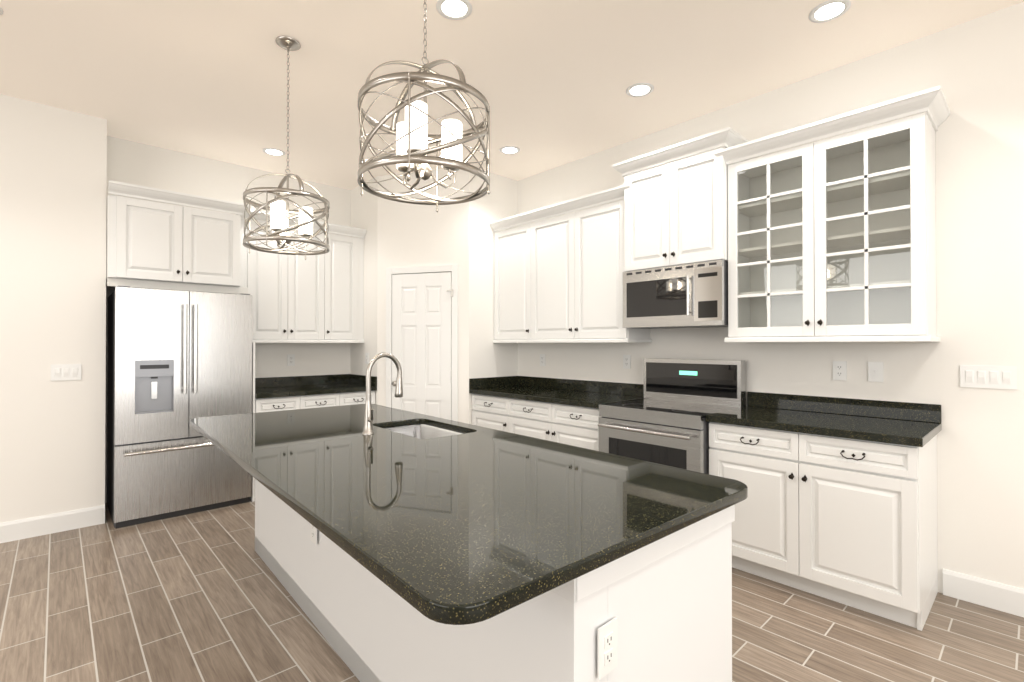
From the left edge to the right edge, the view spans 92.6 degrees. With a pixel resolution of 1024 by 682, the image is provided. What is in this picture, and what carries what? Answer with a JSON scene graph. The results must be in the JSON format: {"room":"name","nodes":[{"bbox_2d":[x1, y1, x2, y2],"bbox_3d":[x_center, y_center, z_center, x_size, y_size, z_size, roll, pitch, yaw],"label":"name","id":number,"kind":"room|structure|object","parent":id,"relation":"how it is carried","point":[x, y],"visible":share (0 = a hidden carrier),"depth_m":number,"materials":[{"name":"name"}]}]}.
{"room":"kitchen","nodes":[
{"label":"kitchen","id":0,"kind":"room"},
{"bbox_2d":[0,500,1023,681],"bbox_3d":[-0.937,1.396,-0.095,8.810,0.100,10.450,0,-1,-43],"label":"floor","id":1,"kind":"structure","parent":0,"point":[203,596],"depth_m":2.34,"materials":[{"name":"brown tile"}]},
{"bbox_2d":[107,286,251,527],"bbox_3d":[-2.795,0.486,4.128,0.910,1.775,0.862,0,-1,-43],"label":"refrigerator","id":2,"kind":"object","parent":1,"relation":"on","point":[178,361],"visible":0.96,"depth_m":3.80,"materials":[{"name":"grey metal"}]},
{"bbox_2d":[250,343,374,501],"bbox_3d":[-1.991,0.698,4.779,1.138,1.360,0.619,0,-1,-43],"label":"base cabinet","id":3,"kind":"object","parent":1,"relation":"on","point":[298,402],"visible":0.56,"depth_m":4.46,"materials":[{"name":"white wood"}]},
{"bbox_2d":[255,374,376,398],"bbox_3d":[-1.983,0.428,4.788,1.119,0.140,0.618,0,-1,-43],"label":"countertop","id":4,"kind":"structure","parent":3,"relation":"on","point":[272,387],"depth_m":4.87,"materials":[{"name":"stone"}]},
{"bbox_2d":[472,394,499,429],"bbox_3d":[0.034,0.938,4.664,0.609,0.880,0.577,0,-1,-43],"label":"base cabinet","id":5,"kind":"object","parent":1,"relation":"on","point":[486,409],"depth_m":4.52,"materials":[{"name":"white wood"}]},
{"bbox_2d":[469,376,941,446],"bbox_3d":[0.958,0.421,3.651,0.638,0.140,3.328,0,-1,-43],"label":"countertop","id":6,"kind":"structure","parent":5,"relation":"on","point":[908,424],"depth_m":2.96,"materials":[{"name":"stone"}]},
{"bbox_2d":[255,481,734,681],"bbox_3d":[-0.471,0.936,2.395,0.800,0.854,2.790,0,0,-41],"label":"kitchen island","id":7,"kind":"object","parent":1,"relation":"on","point":[670,601],"depth_m":1.44,"materials":[{"name":"white paint"}]},
{"bbox_2d":[310,524,316,544],"bbox_3d":[-0.941,0.897,2.321,0.008,0.116,0.072,0,-1,-43],"label":"electrical outlet","id":8,"kind":"object","parent":7,"relation":"attached to","point":[313,534],"visible":0.79,"depth_m":2.31,"materials":[{"name":"white plastic"}]},
{"bbox_2d":[190,405,747,640],"bbox_3d":[-0.599,0.490,2.307,1.194,0.035,2.900,0,0,-41],"label":"island countertop","id":9,"kind":"structure","parent":7,"relation":"on","point":[471,528],"depth_m":1.45,"materials":[{"name":"black stone"}]},
{"bbox_2d":[358,353,402,432],"bbox_3d":[-0.653,0.267,2.531,0.224,0.414,0.119,0,0,-41],"label":"faucet","id":10,"kind":"object","parent":9,"relation":"on","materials":[{"name":"silver metal"}]},
{"bbox_2d":[382,421,465,436],"bbox_3d":[-0.492,0.599,2.689,0.401,0.202,0.650,0,0,-41],"label":"sink","id":11,"kind":"object","parent":9,"relation":"in","point":[415,428],"depth_m":2.93,"materials":[{"name":"silver metal"}]},
{"bbox_2d":[597,617,617,679],"bbox_3d":[0.227,0.725,1.154,0.072,0.116,0.008,0,-1,-43],"label":"electrical outlet","id":12,"kind":"object","parent":7,"relation":"attached to","point":[607,652],"visible":1,"depth_m":1.15,"materials":[{"name":"white plastic"}]},
{"bbox_2d":[500,397,600,450],"bbox_3d":[0.521,0.934,4.140,0.609,0.880,1.092,0,-1,-43],"label":"base cabinet","id":13,"kind":"object","parent":1,"relation":"on","point":[577,426],"depth_m":3.91,"materials":[{"name":"white wood"}]},
{"bbox_2d":[598,358,745,473],"bbox_3d":[1.089,0.751,3.402,0.726,1.235,0.752,0,-1,-43],"label":"range","id":14,"kind":"object","parent":1,"relation":"on","point":[663,422],"visible":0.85,"depth_m":3.35,"materials":[{"name":"grey metal"}]},
{"bbox_2d":[709,422,937,630],"bbox_3d":[1.751,0.926,2.816,0.609,0.880,0.991,0,-1,-43],"label":"base cabinet","id":15,"kind":"object","parent":1,"relation":"on","point":[850,522],"depth_m":2.51,"materials":[{"name":"white wood"}]},
{"bbox_2d":[0,1,1023,593],"bbox_3d":[-0.937,-0.179,-0.085,8.810,3.050,10.450,0,-1,-43],"label":"wall","id":16,"kind":"structure","parent":0,"point":[60,169],"depth_m":3.41,"materials":[{"name":"white paint"}]},
{"bbox_2d":[0,505,104,542],"bbox_3d":[-4.992,1.292,1.896,5.260,0.135,0.014,0,-1,-43],"label":"baseboard","id":17,"kind":"structure","parent":16,"relation":"attached to","point":[20,529],"depth_m":3.48,"materials":[{"name":"white wood"}]},
{"bbox_2d":[51,364,80,380],"bbox_3d":[-3.227,0.227,3.545,0.164,0.116,0.009,0,-1,-43],"label":"light switch","id":18,"kind":"object","parent":16,"relation":"attached to","point":[60,372],"visible":1,"depth_m":3.54,"materials":[{"name":"white plastic"}]},
{"bbox_2d":[106,180,253,291],"bbox_3d":[-2.801,-0.823,4.124,0.956,0.703,0.489,0,-1,-43],"label":"upper cabinet","id":19,"kind":"object","parent":16,"relation":"attached to","point":[151,244],"depth_m":3.90,"materials":[{"name":"white wood"}]},
{"bbox_2d":[226,220,333,339],"bbox_3d":[-2.246,-0.547,4.748,0.850,1.070,0.329,0,-1,-43],"label":"upper cabinet","id":20,"kind":"object","parent":16,"relation":"attached to","point":[293,295],"depth_m":4.67,"materials":[{"name":"white wood"}]},
{"bbox_2d":[287,354,294,365],"bbox_3d":[-2.241,0.194,4.967,0.072,0.116,0.008,0,-1,-43],"label":"electrical outlet","id":21,"kind":"object","parent":16,"relation":"attached to","point":[290,359],"visible":1,"depth_m":4.96,"materials":[{"name":"white plastic"}]},
{"bbox_2d":[334,232,364,339],"bbox_3d":[-1.847,-0.545,5.119,0.477,1.070,0.329,0,-1,-43],"label":"upper cabinet","id":22,"kind":"object","parent":16,"relation":"attached to","point":[348,251],"depth_m":5.05,"materials":[{"name":"white wood"}]},
{"bbox_2d":[365,353,368,363],"bbox_3d":[-1.508,0.180,5.096,0.008,0.116,0.072,0,-1,-43],"label":"electrical outlet","id":23,"kind":"object","parent":16,"relation":"attached to","point":[366,358],"visible":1,"depth_m":5.09,"materials":[{"name":"white plastic"}]},
{"bbox_2d":[386,264,457,421],"bbox_3d":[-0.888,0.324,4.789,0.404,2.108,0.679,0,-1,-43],"label":"pantry door","id":24,"kind":"structure","parent":16,"relation":"in","point":[422,324],"depth_m":4.78,"materials":[{"name":"white painted wood"}]},
{"bbox_2d":[493,214,524,341],"bbox_3d":[0.136,-0.591,4.771,0.329,1.158,0.578,0,-1,-43],"label":"upper cabinet","id":25,"kind":"object","parent":16,"relation":"attached to","point":[509,244],"depth_m":4.69,"materials":[{"name":"white wood"}]},
{"bbox_2d":[540,354,544,365],"bbox_3d":[0.300,0.188,4.824,0.008,0.116,0.072,0,-1,-43],"label":"electrical outlet","id":26,"kind":"object","parent":16,"relation":"attached to","point":[542,359],"visible":1,"depth_m":4.82,"materials":[{"name":"white plastic"}]},
{"bbox_2d":[525,186,651,341],"bbox_3d":[0.624,-0.595,4.246,0.329,1.158,1.093,0,-1,-43],"label":"upper cabinet","id":27,"kind":"object","parent":16,"relation":"attached to","point":[574,278],"depth_m":4.09,"materials":[{"name":"white wood"}]},
{"bbox_2d":[623,355,630,368],"bbox_3d":[0.964,0.173,4.110,0.008,0.116,0.072,0,-1,-43],"label":"electrical outlet","id":28,"kind":"object","parent":16,"relation":"attached to","point":[626,361],"visible":1,"depth_m":4.10,"materials":[{"name":"white plastic"}]},
{"bbox_2d":[621,130,748,273],"bbox_3d":[1.240,-0.930,3.552,0.374,0.816,0.758,0,-1,-43],"label":"upper cabinet","id":29,"kind":"object","parent":16,"relation":"attached to","point":[693,209],"depth_m":3.33,"materials":[{"name":"white wood"}]},
{"bbox_2d":[623,260,727,328],"bbox_3d":[1.215,-0.309,3.526,0.435,0.418,0.752,0,-1,-43],"label":"microwave","id":30,"kind":"object","parent":29,"relation":"attached to","point":[693,295],"visible":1,"depth_m":3.37,"materials":[{"name":"grey metal"}]},
{"bbox_2d":[833,361,846,379],"bbox_3d":[2.002,0.181,2.993,0.008,0.116,0.072,0,-1,-43],"label":"electrical outlet","id":31,"kind":"object","parent":16,"relation":"attached to","point":[839,370],"visible":1,"depth_m":2.99,"materials":[{"name":"white plastic"}]},
{"bbox_2d":[868,362,882,381],"bbox_3d":[2.123,0.180,2.859,0.014,0.116,0.072,0,-1,-43],"label":"light switch","id":32,"kind":"object","parent":16,"relation":"attached to","point":[875,371],"visible":1,"depth_m":2.86,"materials":[{"name":"white plastic"}]},
{"bbox_2d":[943,569,1023,616],"bbox_3d":[3.972,1.285,0.863,0.014,0.135,4.848,0,-1,-43],"label":"baseboard","id":33,"kind":"structure","parent":16,"relation":"attached to","point":[990,594],"depth_m":2.52,"materials":[{"name":"white wood"}]},
{"bbox_2d":[960,365,1016,389],"bbox_3d":[2.444,0.185,2.516,0.009,0.116,0.207,0,-1,-43],"label":"light switch","id":34,"kind":"object","parent":16,"relation":"attached to","point":[991,377],"visible":1,"depth_m":2.51,"materials":[{"name":"white plastic"}]},
{"bbox_2d":[0,0,1023,189],"bbox_3d":[-0.937,-1.754,-0.075,8.810,0.100,10.450,0,-1,-43],"label":"ceiling","id":35,"kind":"structure","parent":0,"point":[551,81],"depth_m":2.97,"materials":[{"name":"beige paint"}]},
{"bbox_2d":[263,148,284,155],"bbox_3d":[-2.106,-1.671,4.334,0.184,0.006,0.184,0,-1,-43],"label":"recessed light","id":36,"kind":"object","parent":35,"relation":"in","point":[274,151],"visible":1,"depth_m":4.32,"materials":[{"name":"white"}]},
{"bbox_2d":[243,36,329,259],"bbox_3d":[-1.265,-1.089,2.764,0.444,1.191,0.444,0,-1,-43],"label":"chandelier","id":37,"kind":"object","parent":35,"relation":"hanging from","point":[279,219],"visible":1,"depth_m":2.72,"materials":[{"name":"silver metal"}]},
{"bbox_2d":[357,0,490,211],"bbox_3d":[-0.299,-1.096,1.688,0.444,1.191,0.444,0,-1,-43],"label":"chandelier","id":38,"kind":"object","parent":35,"relation":"hanging from","point":[414,139],"visible":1,"depth_m":1.60,"materials":[{"name":"silver metal"}]},
{"bbox_2d":[436,0,471,19],"bbox_3d":[-0.292,-1.683,2.477,0.184,0.006,0.184,0,-1,-43],"label":"recessed light","id":39,"kind":"object","parent":35,"relation":"in","point":[455,9],"visible":1,"depth_m":2.48,"materials":[{"name":"white"}]},
{"bbox_2d":[499,146,519,153],"bbox_3d":[-0.020,-1.672,4.293,0.184,0.006,0.184,0,-1,-43],"label":"recessed light","id":40,"kind":"object","parent":35,"relation":"in","point":[509,150],"visible":1,"depth_m":4.29,"materials":[{"name":"white"}]},
{"bbox_2d":[626,82,653,96],"bbox_3d":[0.856,-1.678,3.277,0.184,0.006,0.184,0,-1,-43],"label":"recessed light","id":41,"kind":"object","parent":35,"relation":"in","point":[639,89],"visible":1,"depth_m":3.26,"materials":[{"name":"white"}]},
{"bbox_2d":[808,0,850,22],"bbox_3d":[1.620,-1.683,2.499,0.184,0.006,0.184,0,-1,-43],"label":"recessed light","id":42,"kind":"object","parent":35,"relation":"in","point":[827,11],"visible":1,"depth_m":2.49,"materials":[{"name":"white"}]}
]}

